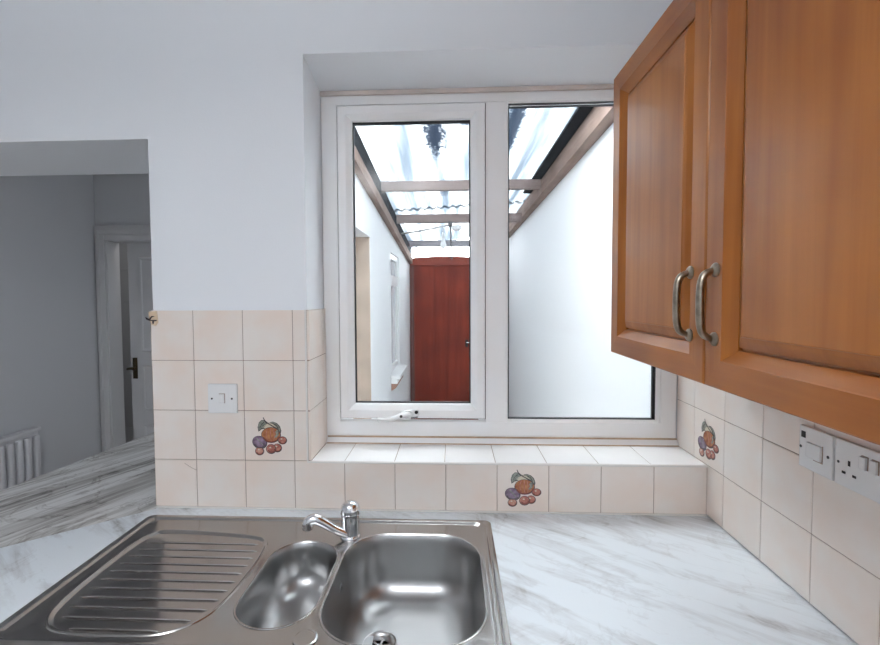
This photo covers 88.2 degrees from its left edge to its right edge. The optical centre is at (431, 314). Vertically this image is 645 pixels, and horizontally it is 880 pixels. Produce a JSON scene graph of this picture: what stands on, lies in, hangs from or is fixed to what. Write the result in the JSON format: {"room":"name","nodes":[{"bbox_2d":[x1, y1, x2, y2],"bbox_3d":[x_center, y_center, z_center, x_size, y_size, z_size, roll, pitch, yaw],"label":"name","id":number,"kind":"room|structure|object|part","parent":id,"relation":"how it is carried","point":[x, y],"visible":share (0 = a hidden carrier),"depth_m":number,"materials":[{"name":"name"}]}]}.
{"room":"kitchen","nodes":[
{"label":"kitchen","id":0,"kind":"room"},
{"bbox_2d":[0,175,101,474],"bbox_3d":[-2.745,0.166,2.684,0.215,2.650,1.729,0,2,3],"label":"wall","id":1,"kind":"structure","parent":0,"point":[49,356],"depth_m":3.12,"materials":[{"name":"grey paint"}]},
{"bbox_2d":[0,427,40,490],"bbox_3d":[-2.600,1.124,2.450,0.089,0.753,1.042,0,2,3],"label":"radiator","id":2,"kind":"object","parent":1,"relation":"attached to","point":[20,459],"visible":0.54,"depth_m":2.80,"materials":[{"name":"white metal"}]},
{"bbox_3d":[-2.587,0.759,2.434,0.050,0.023,1.042,0,2,3],"label":"rail","id":3,"kind":"part","parent":2,"relation":"part of","materials":[{"name":"white metal"}]},
{"bbox_2d":[93,174,150,225],"bbox_3d":[-1.613,0.124,3.558,2.200,2.650,0.120,0,2,3],"label":"wall","id":4,"kind":"structure","parent":0,"point":[119,199],"depth_m":3.49,"materials":[{"name":"grey paint"}]},
{"bbox_2d":[94,225,150,451],"bbox_3d":[-2.065,0.380,3.581,1.047,2.142,0.165,0,2,3],"label":"trim","id":5,"kind":"structure","parent":4,"relation":"attached to","point":[107,238],"depth_m":3.54,"materials":[{"name":"white paint"}]},
{"bbox_2d":[126,242,153,439],"bbox_3d":[-2.056,0.427,3.606,0.754,2.005,0.085,0,2,8],"label":"door","id":6,"kind":"structure","parent":4,"relation":"in","point":[139,254],"depth_m":3.64,"materials":[{"name":"white paint"}]},
{"bbox_3d":[-2.401,0.430,3.634,0.063,0.170,0.051,0,2,8],"label":"handle","id":7,"kind":"part","parent":6,"relation":"part of","materials":[{"name":"black metal"}]},
{"bbox_3d":[-2.054,0.399,3.608,0.560,1.720,0.010,0,2,8],"label":"panel moulding","id":8,"kind":"part","parent":6,"relation":"part of","materials":[{"name":"white paint"}]},
{"bbox_2d":[119,243,133,442],"bbox_3d":[-2.573,0.024,4.483,2.800,2.784,0.090,0,2,3],"label":"wall","id":9,"kind":"structure","parent":0,"point":[123,252],"depth_m":4.47,"materials":[{"name":"grey paint"}]},
{"bbox_2d":[0,0,707,514],"bbox_3d":[-1.098,0.228,1.560,3.807,2.500,0.372,0,2,3],"label":"wall","id":10,"kind":"structure","parent":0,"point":[218,102],"depth_m":1.34,"materials":[{"name":"white paint"}]},
{"bbox_2d":[145,311,157,325],"bbox_3d":[-0.834,0.011,1.354,0.037,0.044,0.009,0,2,3],"label":"fragment","id":11,"kind":"object","parent":10,"relation":"attached to","point":[153,316],"visible":1,"depth_m":1.35,"materials":[{"name":"beige tile"}]},
{"bbox_2d":[208,384,237,412],"bbox_3d":[-0.621,0.249,1.349,0.088,0.087,0.011,0,2,3],"label":"light switch","id":12,"kind":"object","parent":10,"relation":"attached to","point":[222,398],"visible":1,"depth_m":1.35,"materials":[{"name":"white plastic"}]},
{"bbox_2d":[245,411,294,459],"bbox_3d":[-0.484,0.360,1.356,0.148,0.148,0.008,0,2,3],"label":"decorative tile","id":13,"kind":"structure","parent":10,"relation":"attached to","point":[269,435],"depth_m":1.35,"materials":[{"name":"tile"}]},
{"bbox_2d":[158,506,706,515],"bbox_3d":[-0.021,0.579,1.340,1.622,0.005,0.005,0,2,3],"label":"trim","id":14,"kind":"structure","parent":10,"relation":"attached to","point":[587,513],"depth_m":1.34,"materials":[{"name":"white"}]},
{"bbox_2d":[326,435,678,446],"bbox_3d":[0.223,0.415,1.495,1.149,0.023,0.019,0,2,3],"label":"trim","id":15,"kind":"structure","parent":10,"relation":"attached to","point":[331,439],"depth_m":1.49,"materials":[{"name":"white plastic"}]},
{"bbox_2d":[306,84,704,464],"bbox_3d":[0.217,-0.149,1.427,1.166,1.172,0.249,0,2,3],"label":"window","id":16,"kind":"structure","parent":10,"relation":"attached to","point":[486,114],"depth_m":1.48,"materials":[{"name":"white plastic"}]},
{"bbox_3d":[-0.111,0.330,1.487,0.137,0.040,0.034,0,2,3],"label":"handle","id":17,"kind":"part","parent":16,"relation":"part of","materials":[{"name":"white plastic"}]},
{"bbox_3d":[-0.065,-0.169,1.517,0.479,1.021,0.073,0,2,3],"label":"sash","id":18,"kind":"part","parent":16,"relation":"part of","materials":[{"name":"white plastic"}]},
{"bbox_2d":[497,465,548,511],"bbox_3d":[0.266,0.505,1.329,0.148,0.142,0.008,0,2,3],"label":"decorative tile","id":19,"kind":"structure","parent":10,"relation":"attached to","point":[519,487],"depth_m":1.33,"materials":[{"name":"tile"}]},
{"bbox_2d":[342,174,410,418],"bbox_3d":[-0.482,0.167,3.966,0.178,2.820,4.489,0,2,3],"label":"wall","id":20,"kind":"structure","parent":0,"point":[369,223],"depth_m":3.73,"materials":[{"name":"white paint"}]},
{"bbox_2d":[353,237,370,418],"bbox_3d":[-0.523,0.545,2.921,0.160,2.150,0.590,0,2,3],"label":"trim","id":21,"kind":"structure","parent":20,"relation":"attached to","point":[362,243],"depth_m":3.19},
{"bbox_2d":[354,126,412,263],"bbox_3d":[-0.378,-0.884,3.870,0.044,0.593,4.385,0,2,3],"label":"wall plate","id":22,"kind":"object","parent":20,"relation":"attached to","point":[361,171],"depth_m":3.24,"materials":[{"name":"brown wood"}]},
{"bbox_3d":[-0.385,-0.929,3.838,0.034,0.502,4.325,0,2,3],"label":"flashing strip","id":23,"kind":"part","parent":22,"relation":"part of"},
{"bbox_2d":[391,254,397,370],"bbox_3d":[-0.418,-0.026,4.578,0.078,1.135,0.615,0,2,3],"label":"window","id":24,"kind":"structure","parent":20,"relation":"in","point":[394,261],"depth_m":4.76,"materials":[{"name":"white"}]},
{"bbox_3d":[-0.404,-0.024,4.575,0.005,1.050,0.530,0,2,3],"label":"pane","id":25,"kind":"part","parent":24,"relation":"part of","materials":[{"name":"grey"}]},
{"bbox_2d":[391,364,407,390],"bbox_3d":[-0.370,0.627,4.575,0.190,0.150,0.700,0,2,3],"label":"window sill","id":26,"kind":"structure","parent":20,"relation":"attached to","point":[397,373],"depth_m":4.34,"materials":[{"name":"white"}]},
{"bbox_2d":[408,240,468,246],"bbox_3d":[0.302,-0.896,5.700,1.237,0.078,0.050,0,2,3],"label":"cross beam","id":27,"kind":"structure","parent":20,"relation":"attached to","point":[421,243],"depth_m":5.69,"materials":[{"name":"grey wood"}]},
{"bbox_2d":[509,124,677,437],"bbox_3d":[0.907,0.230,2.238,0.148,2.820,8.100,0,2,3],"label":"wall","id":28,"kind":"structure","parent":0,"point":[562,363],"depth_m":2.78,"materials":[{"name":"white paint"}]},
{"bbox_2d":[509,106,613,237],"bbox_3d":[0.836,-0.981,3.827,0.126,0.180,4.415,0,2,3],"label":"wall plate","id":29,"kind":"object","parent":28,"relation":"attached to","point":[599,119],"depth_m":2.60,"materials":[{"name":"brown wood"}]},
{"bbox_2d":[396,213,521,223],"bbox_3d":[0.243,-0.934,4.399,1.237,0.082,0.050,0,2,3],"label":"cross beam","id":30,"kind":"structure","parent":29,"relation":"attached to","point":[513,217],"depth_m":4.38,"materials":[{"name":"wood"}]},
{"bbox_2d":[394,200,524,248],"bbox_3d":[0.297,-1.000,5.280,1.330,0.253,1.880,0,2,3],"label":"sheet","id":31,"kind":"object","parent":30,"relation":"on","point":[434,234],"visible":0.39,"depth_m":5.11,"materials":[{"name":"clear plastic"}]},
{"bbox_2d":[402,221,460,259],"bbox_3d":[-0.035,-0.717,4.490,0.694,0.361,0.134,1,3,29],"label":"pendant bulb","id":32,"kind":"object","parent":31,"relation":"hanging from","point":[456,227],"visible":1,"depth_m":4.36,"materials":[{"name":"grey"}]},
{"bbox_3d":[0.110,-0.689,4.370,0.062,0.100,0.062,0,2,3],"label":"bulb","id":33,"kind":"part","parent":32,"relation":"part of","materials":[{"name":"white glass"}]},
{"bbox_2d":[381,179,540,191],"bbox_3d":[0.201,-0.981,3.447,1.237,0.072,0.050,0,2,3],"label":"cross beam","id":34,"kind":"structure","parent":29,"relation":"attached to","point":[514,184],"depth_m":3.43,"materials":[{"name":"wood"}]},
{"bbox_2d":[355,107,576,209],"bbox_3d":[0.209,-1.075,3.322,1.330,0.216,2.170,0,2,3],"label":"skylight roof","id":35,"kind":"object","parent":34,"relation":"on","point":[430,152],"visible":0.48,"depth_m":2.97,"materials":[{"name":"clear plastic"}]},
{"bbox_3d":[0.756,-1.003,2.732,0.065,0.046,2.225,0,2,3],"label":"flashing strip","id":36,"kind":"part","parent":29,"relation":"part of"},
{"bbox_2d":[694,408,724,474],"bbox_3d":[0.791,0.356,1.296,0.008,0.148,0.148,0,2,3],"label":"decorative tile","id":37,"kind":"structure","parent":28,"relation":"attached to","point":[709,429],"depth_m":1.29,"materials":[{"name":"tile"}]},
{"bbox_2d":[611,0,879,445],"bbox_3d":[0.594,-0.241,0.747,0.334,0.718,0.905,0,2,3],"label":"upper cabinet","id":38,"kind":"object","parent":28,"relation":"attached to","point":[746,208],"visible":1,"depth_m":0.64,"materials":[{"name":"brown wood"}]},
{"bbox_3d":[0.481,-0.250,0.980,0.018,0.587,0.318,0,2,3],"label":"raised panel","id":39,"kind":"part","parent":38,"relation":"part of","materials":[{"name":"brown wood"}]},
{"bbox_3d":[0.479,-0.250,0.980,0.022,0.718,0.450,0,2,3],"label":"door","id":40,"kind":"part","parent":38,"relation":"part of","materials":[{"name":"brown wood"}]},
{"bbox_3d":[0.446,-0.020,0.811,0.031,0.135,0.023,0,2,3],"label":"handle","id":41,"kind":"part","parent":38,"relation":"part of","materials":[{"name":"grey metal"}]},
{"bbox_3d":[0.443,-0.016,0.734,0.031,0.135,0.023,0,2,3],"label":"handle","id":42,"kind":"part","parent":38,"relation":"part of","materials":[{"name":"grey metal"}]},
{"bbox_3d":[0.459,-0.231,0.528,0.022,0.718,0.450,0,2,3],"label":"door","id":43,"kind":"part","parent":38,"relation":"part of","materials":[{"name":"brown wood"}]},
{"bbox_3d":[0.461,-0.231,0.528,0.018,0.587,0.320,0,2,3],"label":"raised panel","id":44,"kind":"part","parent":38,"relation":"part of","materials":[{"name":"brown wood"}]},
{"bbox_2d":[677,375,879,644],"bbox_3d":[0.764,0.304,0.671,0.008,0.594,1.606,0,2,3],"label":"backsplash","id":45,"kind":"structure","parent":28,"relation":"attached to","point":[820,536],"depth_m":0.98,"materials":[{"name":"beige tile"}]},
{"bbox_2d":[799,424,836,480],"bbox_3d":[0.764,0.271,0.903,0.014,0.086,0.084,0,2,3],"label":"switch","id":46,"kind":"object","parent":28,"relation":"attached to","point":[816,447],"visible":1,"depth_m":0.89,"materials":[{"name":"white plastic"}]},
{"bbox_2d":[834,437,879,503],"bbox_3d":[0.758,0.276,0.783,0.014,0.086,0.147,0,2,3],"label":"double socket","id":47,"kind":"object","parent":28,"relation":"attached to","point":[857,467],"visible":1,"depth_m":0.81,"materials":[{"name":"white plastic"},{"name":"dark grey plastic"}]},
{"bbox_3d":[-1.118,1.573,-0.118,3.707,0.050,3.107,0,2,3],"label":"floor","id":48,"kind":"structure","parent":0,"visible":0},
{"bbox_3d":[-0.328,1.064,1.057,2.223,0.862,0.595,0,2,3],"label":"base cabinet","id":49,"kind":"object","parent":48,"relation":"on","visible":0},
{"bbox_2d":[0,508,857,644],"bbox_3d":[-0.374,0.614,1.061,2.315,0.038,0.606,0,2,3],"label":"countertop","id":50,"kind":"structure","parent":49,"relation":"on","point":[566,579],"depth_m":1.02,"materials":[{"name":"stone"}]},
{"bbox_2d":[0,515,510,644],"bbox_3d":[-0.339,0.671,1.051,0.987,0.171,0.508,0,2,3],"label":"sink","id":51,"kind":"object","parent":50,"relation":"in","point":[167,579],"visible":1,"depth_m":1.07,"materials":[{"name":"silver metal"}]},
{"bbox_3d":[-0.316,0.649,1.022,0.170,0.113,0.312,0,2,3],"label":"half bowl","id":52,"kind":"part","parent":51,"relation":"part of","materials":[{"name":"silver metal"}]},
{"bbox_2d":[302,500,360,540],"bbox_3d":[-0.259,0.539,1.180,0.149,0.094,0.054,-1,3,-23],"label":"mixer tap","id":53,"kind":"object","parent":51,"relation":"on","point":[348,530],"visible":1,"depth_m":1.18,"materials":[{"name":"silver metal"}]},
{"bbox_3d":[-0.274,0.547,1.174,0.116,0.071,0.028,-1,2,-9],"label":"spout","id":54,"kind":"part","parent":53,"relation":"part of","materials":[{"name":"silver metal"}]},
{"bbox_3d":[-0.053,0.669,1.016,0.336,0.155,0.390,0,2,3],"label":"bowl","id":55,"kind":"part","parent":51,"relation":"part of","materials":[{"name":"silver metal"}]},
{"bbox_3d":[-1.666,1.492,3.159,2.120,0.050,3.393,0,2,3],"label":"floor","id":56,"kind":"structure","parent":0,"visible":0},
{"bbox_3d":[-1.091,1.027,2.055,0.530,0.862,1.252,0,2,3],"label":"cabinet","id":57,"kind":"object","parent":56,"relation":"on","visible":0},
{"bbox_2d":[0,432,157,547],"bbox_3d":[-1.081,0.590,1.730,0.607,0.038,1.969,0,2,10],"label":"countertop","id":58,"kind":"structure","parent":57,"relation":"on","point":[119,481],"depth_m":1.47,"materials":[{"name":"stone"}]},
{"bbox_3d":[0.817,0.231,6.159,0.382,2.500,0.120,0,2,3],"label":"wall","id":59,"kind":"structure","parent":0,"visible":0},
{"bbox_2d":[410,256,477,419],"bbox_3d":[0.166,0.352,6.128,0.917,2.267,0.109,0,2,3],"label":"door","id":60,"kind":"structure","parent":59,"relation":"in","point":[439,285],"depth_m":6.12,"materials":[{"name":"red wood"}]}
]}

